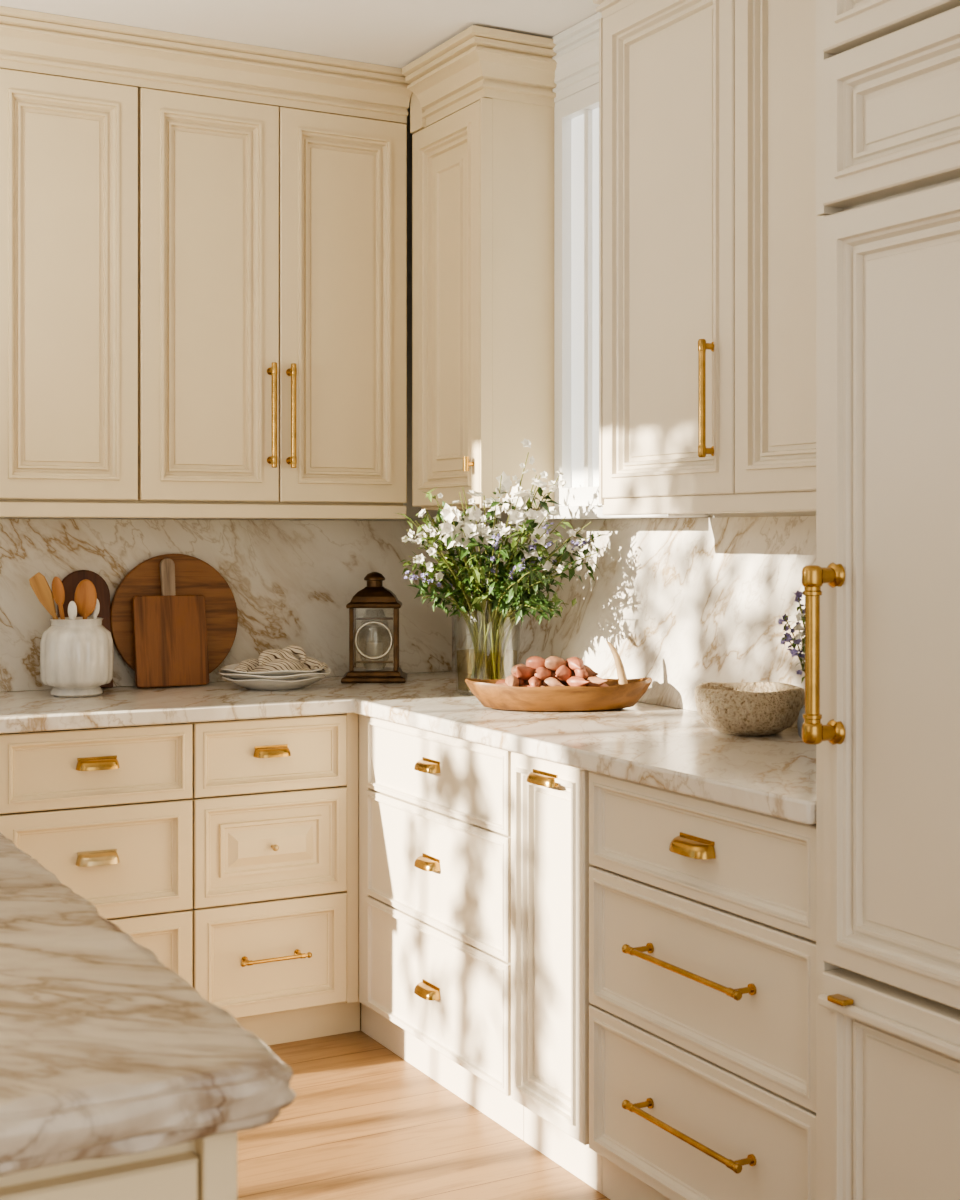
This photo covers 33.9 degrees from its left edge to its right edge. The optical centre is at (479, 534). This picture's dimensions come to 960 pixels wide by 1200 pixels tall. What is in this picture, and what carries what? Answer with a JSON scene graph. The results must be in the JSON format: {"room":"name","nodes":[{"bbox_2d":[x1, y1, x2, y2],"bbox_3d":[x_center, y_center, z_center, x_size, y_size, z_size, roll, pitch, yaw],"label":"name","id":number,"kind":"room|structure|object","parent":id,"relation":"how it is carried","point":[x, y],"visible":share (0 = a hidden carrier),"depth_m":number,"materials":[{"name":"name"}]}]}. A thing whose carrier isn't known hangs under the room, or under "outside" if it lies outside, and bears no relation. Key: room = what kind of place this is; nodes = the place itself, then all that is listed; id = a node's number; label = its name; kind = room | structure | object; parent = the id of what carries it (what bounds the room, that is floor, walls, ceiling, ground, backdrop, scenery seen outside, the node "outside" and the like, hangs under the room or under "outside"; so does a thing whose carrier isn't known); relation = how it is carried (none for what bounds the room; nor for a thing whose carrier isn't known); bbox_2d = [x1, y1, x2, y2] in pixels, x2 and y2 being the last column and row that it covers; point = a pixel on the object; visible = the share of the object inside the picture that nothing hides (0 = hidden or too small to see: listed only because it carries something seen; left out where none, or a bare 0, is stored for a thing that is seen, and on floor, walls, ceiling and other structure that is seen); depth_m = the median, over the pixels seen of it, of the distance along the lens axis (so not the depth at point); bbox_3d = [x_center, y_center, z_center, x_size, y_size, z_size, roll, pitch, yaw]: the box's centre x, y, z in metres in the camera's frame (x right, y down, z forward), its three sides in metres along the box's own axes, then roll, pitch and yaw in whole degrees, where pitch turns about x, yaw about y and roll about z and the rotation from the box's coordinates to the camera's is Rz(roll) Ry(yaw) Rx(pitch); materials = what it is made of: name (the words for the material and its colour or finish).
{"room":"kitchen","nodes":[
{"label":"kitchen","id":0,"kind":"room"},
{"bbox_2d":[0,111,441,520],"bbox_3d":[-1.602,0.007,4.357,3.600,2.728,0.100,0,0,-28],"label":"wall","id":1,"kind":"structure","parent":0,"point":[412,511],"depth_m":5.04,"materials":[{"name":"paint"}]},
{"bbox_2d":[0,6,412,518],"bbox_3d":[-0.991,-0.702,4.396,1.614,1.309,0.405,0,0,-28],"label":"upper cabinet","id":2,"kind":"object","parent":1,"relation":"attached to","point":[203,241],"visible":0.99,"depth_m":4.35,"materials":[{"name":"beige paint"}]},
{"bbox_2d":[0,519,451,691],"bbox_3d":[-1.151,0.197,4.534,2.403,0.486,0.015,0,0,-28],"label":"backsplash","id":3,"kind":"structure","parent":1,"relation":"attached to","point":[291,582],"depth_m":4.79,"materials":[{"name":"stone"}]},
{"bbox_2d":[0,0,599,110],"bbox_3d":[-0.225,-1.407,1.805,3.600,0.100,5.900,0,0,-28],"label":"ceiling","id":4,"kind":"structure","parent":0,"point":[391,33],"depth_m":4.14,"materials":[{"name":"paint"}]},
{"bbox_2d":[237,1003,609,1199],"bbox_3d":[-0.225,1.421,1.805,3.600,0.100,5.900,0,0,-28],"label":"floor","id":5,"kind":"structure","parent":0,"point":[362,1122],"depth_m":3.55,"materials":[{"name":"brown wood"}]},
{"bbox_2d":[0,723,191,985],"bbox_3d":[-1.096,0.926,4.207,0.492,0.889,0.639,0,0,-28],"label":"base cabinet","id":6,"kind":"object","parent":5,"relation":"on","point":[107,811],"visible":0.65,"depth_m":3.97,"materials":[{"name":"beige paint"}]},
{"bbox_2d":[0,1132,236,1199],"bbox_3d":[-0.936,0.935,1.639,1.002,0.870,1.227,0,0,-28],"label":"kitchen island","id":7,"kind":"object","parent":5,"relation":"on","point":[204,1168],"visible":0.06,"depth_m":1.31,"materials":[{"name":"beige paint"}]},
{"bbox_2d":[0,832,295,1176],"bbox_3d":[-0.945,0.470,1.649,1.100,0.058,1.340,0,0,-28],"label":"island countertop","id":8,"kind":"structure","parent":7,"relation":"on","point":[106,1051],"depth_m":1.35,"materials":[{"name":"stone"}]},
{"bbox_2d":[189,713,359,1045],"bbox_3d":[-0.657,0.926,4.436,0.496,0.889,0.652,0,0,-28],"label":"base cabinet","id":9,"kind":"object","parent":5,"relation":"on","point":[274,909],"visible":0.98,"depth_m":4.18,"materials":[{"name":"beige paint"}]},
{"bbox_2d":[358,714,523,1140],"bbox_3d":[-0.023,0.926,4.324,0.645,0.889,1.453,0,0,-28],"label":"base cabinet","id":10,"kind":"object","parent":5,"relation":"on","point":[434,809],"visible":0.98,"depth_m":3.87,"materials":[{"name":"beige paint"}]},
{"bbox_2d":[511,752,601,1193],"bbox_3d":[0.401,0.926,3.540,0.644,0.889,0.324,0,0,-28],"label":"base cabinet","id":11,"kind":"object","parent":5,"relation":"on","point":[550,864],"visible":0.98,"depth_m":3.41,"materials":[{"name":"beige paint"}]},
{"bbox_2d":[589,771,815,1199],"bbox_3d":[0.645,0.926,3.072,0.658,0.889,0.728,0,0,-28],"label":"base cabinet","id":12,"kind":"object","parent":5,"relation":"on","point":[702,912],"visible":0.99,"depth_m":2.92,"materials":[{"name":"beige paint"}]},
{"bbox_2d":[802,180,959,1199],"bbox_3d":[1.018,0.422,2.333,0.704,1.896,0.920,0,0,-28],"label":"refrigerator","id":13,"kind":"object","parent":5,"relation":"on","point":[881,593],"visible":1,"depth_m":2.47,"materials":[{"name":"beige paint"}]},
{"bbox_3d":[-1.673,0.926,3.884,0.826,0.889,0.659,0,0,-28],"label":"base cabinet","id":14,"kind":"object","parent":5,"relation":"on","visible":0},
{"bbox_2d":[0,671,815,824],"bbox_3d":[-0.551,0.461,3.439,2.419,0.040,2.511,0,0,-28],"label":"countertop","id":15,"kind":"structure","parent":14,"relation":"on","point":[663,747],"depth_m":3.77,"materials":[{"name":"stone"}]},
{"bbox_2d":[40,617,112,696],"bbox_3d":[-1.111,0.335,4.338,0.199,0.211,0.196,0,0,-28],"label":"utensil crock","id":16,"kind":"object","parent":15,"relation":"on","point":[76,655],"visible":0.98,"depth_m":4.26,"materials":[{"name":"white ceramic"}]},
{"bbox_2d":[29,572,57,618],"bbox_3d":[-1.159,0.251,4.329,0.155,0.298,0.028,0,0,-25],"label":"wooden spatula","id":17,"kind":"object","parent":16,"relation":"in","point":[39,584],"visible":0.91,"depth_m":4.31,"materials":[{"name":"brown wood"}]},
{"bbox_2d":[52,577,64,618],"bbox_3d":[-1.139,0.256,4.313,0.063,0.285,0.022,0,0,-35],"label":"wooden spoon","id":18,"kind":"object","parent":16,"relation":"in","point":[58,592],"visible":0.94,"depth_m":4.30,"materials":[{"name":"orange wood"}]},
{"bbox_2d":[68,601,76,618],"bbox_3d":[-1.109,0.288,4.289,0.026,0.218,0.013,0,2,0],"label":"ceramic spoon","id":19,"kind":"object","parent":16,"relation":"in","point":[72,608],"visible":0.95,"depth_m":4.28,"materials":[{"name":"white ceramic"}]},
{"bbox_2d":[74,579,96,618],"bbox_3d":[-1.084,0.259,4.318,0.062,0.276,0.018,1,-1,0],"label":"wooden spoon","id":20,"kind":"object","parent":16,"relation":"in","point":[85,598],"visible":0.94,"depth_m":4.31,"materials":[{"name":"orange wood"}]},
{"bbox_2d":[91,599,99,618],"bbox_3d":[-1.061,0.285,4.340,0.027,0.224,0.013,0,0,-11],"label":"ceramic spoon","id":21,"kind":"object","parent":16,"relation":"in","point":[95,613],"visible":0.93,"depth_m":4.34,"materials":[{"name":"white ceramic"}]},
{"bbox_2d":[57,570,112,687],"bbox_3d":[-1.130,0.269,4.503,0.150,0.338,0.061,0,0,-28],"label":"cutting board","id":22,"kind":"object","parent":15,"relation":"on","point":[70,582],"visible":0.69,"depth_m":4.52,"materials":[{"name":"brown wood"}]},
{"bbox_2d":[132,558,208,687],"bbox_3d":[-0.901,0.253,4.577,0.216,0.371,0.077,0,0,-28],"label":"cutting board","id":23,"kind":"object","parent":15,"relation":"on","point":[170,629],"visible":1,"depth_m":4.56,"materials":[{"name":"brown wood"}]},
{"bbox_2d":[110,554,237,673],"bbox_3d":[-0.897,0.247,4.629,0.384,0.384,0.054,0,0,-28],"label":"cutting board","id":24,"kind":"object","parent":15,"relation":"on","point":[193,576],"visible":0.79,"depth_m":4.65,"materials":[{"name":"brown wood"}]},
{"bbox_2d":[221,675,325,689],"bbox_3d":[-0.593,0.422,4.545,0.301,0.038,0.300,0,0,-28],"label":"plate","id":25,"kind":"object","parent":15,"relation":"on","point":[253,684],"visible":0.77,"depth_m":4.44,"materials":[{"name":"white ceramic"}]},
{"bbox_2d":[218,668,330,680],"bbox_3d":[-0.588,0.408,4.548,0.324,0.038,0.324,0,0,-28],"label":"plate","id":26,"kind":"object","parent":25,"relation":"on","point":[327,671],"visible":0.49,"depth_m":4.43,"materials":[{"name":"white ceramic"}]},
{"bbox_2d":[220,664,324,675],"bbox_3d":[-0.596,0.395,4.546,0.300,0.034,0.300,0,0,-28],"label":"plate","id":27,"kind":"object","parent":26,"relation":"on","point":[230,668],"visible":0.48,"depth_m":4.42,"materials":[{"name":"white ceramic"}]},
{"bbox_2d":[234,645,327,671],"bbox_3d":[-0.575,0.360,4.556,0.285,0.078,0.120,0,0,-22],"label":"napkin","id":28,"kind":"object","parent":27,"relation":"on","point":[274,659],"visible":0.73,"depth_m":4.53,"materials":[{"name":"fabric"}]},
{"bbox_2d":[341,572,406,682],"bbox_3d":[-0.320,0.276,4.776,0.193,0.329,0.193,0,0,-1],"label":"lantern","id":29,"kind":"object","parent":15,"relation":"on","point":[374,595],"visible":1,"depth_m":4.71,"materials":[{"name":"brown metal"}]},
{"bbox_2d":[366,642,382,669],"bbox_3d":[-0.320,0.365,4.776,0.052,0.082,0.052,0,0,-1],"label":"candle","id":30,"kind":"object","parent":29,"relation":"on","point":[372,648],"depth_m":4.75,"materials":[{"name":"white wax"}]},
{"bbox_2d":[465,641,652,711],"bbox_3d":[0.201,0.355,3.993,0.479,0.171,0.216,0,0,-2],"label":"wooden bowl","id":31,"kind":"object","parent":15,"relation":"on","point":[622,692],"visible":0.91,"depth_m":3.92,"materials":[{"name":"brown wood"}]},
{"bbox_3d":[0.164,0.396,3.940,0.039,0.041,0.074,0,0,-28],"label":"shallot","id":32,"kind":"object","parent":31,"relation":"in","visible":0},
{"bbox_2d":[528,676,542,686],"bbox_3d":[0.140,0.373,3.963,0.032,0.037,0.074,0,0,19],"label":"shallot","id":33,"kind":"object","parent":32,"relation":"on","point":[533,682],"visible":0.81,"depth_m":3.94,"materials":[{"name":"pink food"}]},
{"bbox_2d":[534,667,551,681],"bbox_3d":[0.150,0.351,3.983,0.048,0.038,0.064,0,0,-28],"label":"shallot","id":34,"kind":"object","parent":33,"relation":"on","point":[542,673],"visible":1,"depth_m":3.96,"materials":[{"name":"orange food"}]},
{"bbox_2d":[526,656,545,668],"bbox_3d":[0.151,0.327,3.994,0.069,0.040,0.036,0,0,-3],"label":"shallot","id":35,"kind":"object","parent":34,"relation":"on","point":[534,662],"visible":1,"depth_m":3.98,"materials":[{"name":"pink food"}]},
{"bbox_3d":[0.124,0.394,3.993,0.075,0.043,0.047,0,0,-28],"label":"shallot","id":36,"kind":"object","parent":31,"relation":"in","visible":0},
{"bbox_2d":[512,673,523,684],"bbox_3d":[0.099,0.372,3.994,0.048,0.046,0.052,0,0,-28],"label":"shallot","id":37,"kind":"object","parent":36,"relation":"on","point":[521,682],"visible":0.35,"depth_m":3.97,"materials":[{"name":"pink food"}]},
{"bbox_2d":[516,665,534,680],"bbox_3d":[0.107,0.348,3.972,0.039,0.041,0.072,0,0,45],"label":"shallot","id":38,"kind":"object","parent":36,"relation":"on","point":[523,673],"visible":0.98,"depth_m":3.96,"materials":[{"name":"orange food"}]},
{"bbox_3d":[0.214,0.395,3.962,0.064,0.033,0.044,0,0,-28],"label":"shallot","id":39,"kind":"object","parent":31,"relation":"in","visible":0},
{"bbox_2d":[543,677,564,686],"bbox_3d":[0.183,0.374,3.952,0.042,0.036,0.052,0,0,-28],"label":"shallot","id":40,"kind":"object","parent":39,"relation":"on","point":[550,681],"visible":0.56,"depth_m":3.94,"materials":[{"name":"pink food"}]},
{"bbox_3d":[0.244,0.394,3.952,0.072,0.043,0.041,0,0,-28],"label":"shallot","id":41,"kind":"object","parent":31,"relation":"in","visible":0},
{"bbox_2d":[567,676,589,686],"bbox_3d":[0.245,0.374,3.957,0.046,0.037,0.079,0,0,-28],"label":"shallot","id":42,"kind":"object","parent":41,"relation":"on","point":[574,680],"visible":0.81,"depth_m":3.94,"materials":[{"name":"pink food"}]},
{"bbox_2d":[574,667,587,679],"bbox_3d":[0.253,0.351,3.988,0.036,0.040,0.056,0,0,-28],"label":"shallot","id":43,"kind":"object","parent":42,"relation":"on","point":[582,673],"visible":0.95,"depth_m":3.96,"materials":[{"name":"pink food"}]},
{"bbox_2d":[566,657,583,669],"bbox_3d":[0.248,0.327,3.989,0.049,0.037,0.065,0,0,-28],"label":"shallot","id":44,"kind":"object","parent":43,"relation":"on","point":[573,663],"visible":1,"depth_m":3.98,"materials":[{"name":"pink food"}]},
{"bbox_2d":[586,677,607,686],"bbox_3d":[0.286,0.373,3.957,0.039,0.033,0.075,0,0,-28],"label":"shallot","id":45,"kind":"object","parent":41,"relation":"on","point":[594,681],"visible":0.85,"depth_m":3.94,"materials":[{"name":"pink food"}]},
{"bbox_3d":[0.303,0.395,3.990,0.033,0.040,0.066,0,0,-28],"label":"shallot","id":46,"kind":"object","parent":31,"relation":"in","visible":0},
{"bbox_3d":[0.290,0.374,4.002,0.073,0.036,0.043,0,0,-28],"label":"shallot","id":47,"kind":"object","parent":46,"relation":"on","visible":0},
{"bbox_2d":[572,665,597,675],"bbox_3d":[0.267,0.349,4.013,0.072,0.040,0.033,0,0,9],"label":"shallot","id":48,"kind":"object","parent":47,"relation":"on","point":[589,670],"visible":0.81,"depth_m":4.00,"materials":[{"name":"food"}]},
{"bbox_3d":[0.228,0.374,4.012,0.053,0.040,0.063,0,0,-28],"label":"shallot","id":49,"kind":"object","parent":31,"relation":"in","visible":0},
{"bbox_2d":[555,664,571,681],"bbox_3d":[0.206,0.349,3.982,0.053,0.045,0.042,0,0,-28],"label":"shallot","id":50,"kind":"object","parent":49,"relation":"on","point":[563,673],"visible":1,"depth_m":3.97,"materials":[{"name":"orange food"}]},
{"bbox_2d":[695,682,803,735],"bbox_3d":[0.600,0.388,3.509,0.241,0.105,0.241,0,0,-28],"label":"bowl","id":51,"kind":"object","parent":15,"relation":"on","point":[744,708],"visible":0.98,"depth_m":3.42,"materials":[{"name":"beige stone"}]},
{"bbox_2d":[797,705,804,738],"bbox_3d":[0.718,0.391,3.388,0.072,0.100,0.072,0,0,-28],"label":"bud vase","id":52,"kind":"object","parent":15,"relation":"on","point":[800,721],"visible":0.1,"depth_m":3.38,"materials":[{"name":"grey ceramic"}]},
{"bbox_2d":[778,590,804,683],"bbox_3d":[0.696,0.275,3.428,0.075,0.307,0.102,0,0,-28],"label":"bunch","id":53,"kind":"object","parent":52,"relation":"in","point":[796,640],"visible":0.67,"depth_m":3.42,"materials":[{"name":"purple plant"}]},
{"bbox_3d":[0.019,0.323,4.380,0.188,0.235,0.188,0,0,-28],"label":"glass vase","id":54,"kind":"object","parent":15,"relation":"on","visible":0},
{"bbox_2d":[396,439,605,688],"bbox_3d":[0.062,0.088,4.198,0.514,0.680,0.454,0,0,-38],"label":"flower bouquet","id":55,"kind":"object","parent":54,"relation":"in","point":[503,590],"visible":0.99,"depth_m":4.18,"materials":[{"name":"green plant"}]},
{"bbox_2d":[459,510,815,520],"bbox_3d":[1.315,0.007,2.636,0.100,2.728,5.700,0,0,-28],"label":"wall","id":56,"kind":"structure","parent":0,"point":[504,516],"depth_m":3.79,"materials":[{"name":"paint"}]},
{"bbox_2d":[402,25,556,510],"bbox_3d":[0.032,-0.711,4.486,0.395,1.274,0.519,0,0,-28],"label":"upper cabinet","id":57,"kind":"object","parent":56,"relation":"attached to","point":[482,104],"visible":0.94,"depth_m":4.34,"materials":[{"name":"beige paint"}]},
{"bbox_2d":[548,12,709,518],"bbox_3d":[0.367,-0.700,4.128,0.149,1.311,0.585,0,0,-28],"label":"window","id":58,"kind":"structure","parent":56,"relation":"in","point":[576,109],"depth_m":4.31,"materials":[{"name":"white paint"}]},
{"bbox_2d":[452,516,815,727],"bbox_3d":[0.506,0.199,4.011,0.015,0.484,2.510,0,0,-28],"label":"backsplash","id":59,"kind":"structure","parent":56,"relation":"attached to","point":[684,604],"depth_m":4.01,"materials":[{"name":"stone"}]},
{"bbox_2d":[592,0,819,514],"bbox_3d":[0.653,-0.701,3.345,0.385,1.308,1.200,0,0,-28],"label":"upper cabinet","id":60,"kind":"object","parent":56,"relation":"attached to","point":[707,108],"visible":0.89,"depth_m":3.39,"materials":[{"name":"beige paint"}]},
{"bbox_2d":[816,0,959,215],"bbox_3d":[1.042,-0.942,2.307,0.687,0.826,0.990,0,0,-28],"label":"upper cabinet","id":61,"kind":"object","parent":56,"relation":"attached to","point":[888,71],"visible":0.94,"depth_m":2.47,"materials":[{"name":"beige paint"}]},
{"bbox_3d":[0.063,0.389,3.961,0.052,0.034,0.054,0,0,-28],"label":"shallot","id":62,"kind":"object","parent":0,"visible":0},
{"bbox_2d":[505,675,518,686],"bbox_3d":[0.085,0.371,3.948,0.033,0.041,0.074,0,0,-14],"label":"shallot","id":63,"kind":"object","parent":62,"relation":"on","point":[511,680],"visible":0.84,"depth_m":3.94,"materials":[{"name":"pink food"}]},
{"bbox_3d":[0.210,0.353,4.003,0.076,0.037,0.043,0,0,-28],"label":"shallot","id":64,"kind":"object","parent":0,"visible":0},
{"bbox_2d":[545,656,566,671],"bbox_3d":[0.198,0.327,3.995,0.075,0.042,0.037,0,0,-28],"label":"shallot","id":65,"kind":"object","parent":64,"relation":"on","point":[552,663],"visible":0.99,"depth_m":3.98,"materials":[{"name":"food"}]},
{"bbox_3d":[0.142,0.374,3.996,0.060,0.039,0.045,0,0,-28],"label":"shallot","id":66,"kind":"object","parent":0,"visible":0},
{"bbox_2d":[511,664,525,673],"bbox_3d":[0.110,0.348,4.000,0.043,0.042,0.068,0,0,-28],"label":"shallot","id":67,"kind":"object","parent":66,"relation":"on","point":[513,670],"visible":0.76,"depth_m":4.00,"materials":[{"name":"pink food"}]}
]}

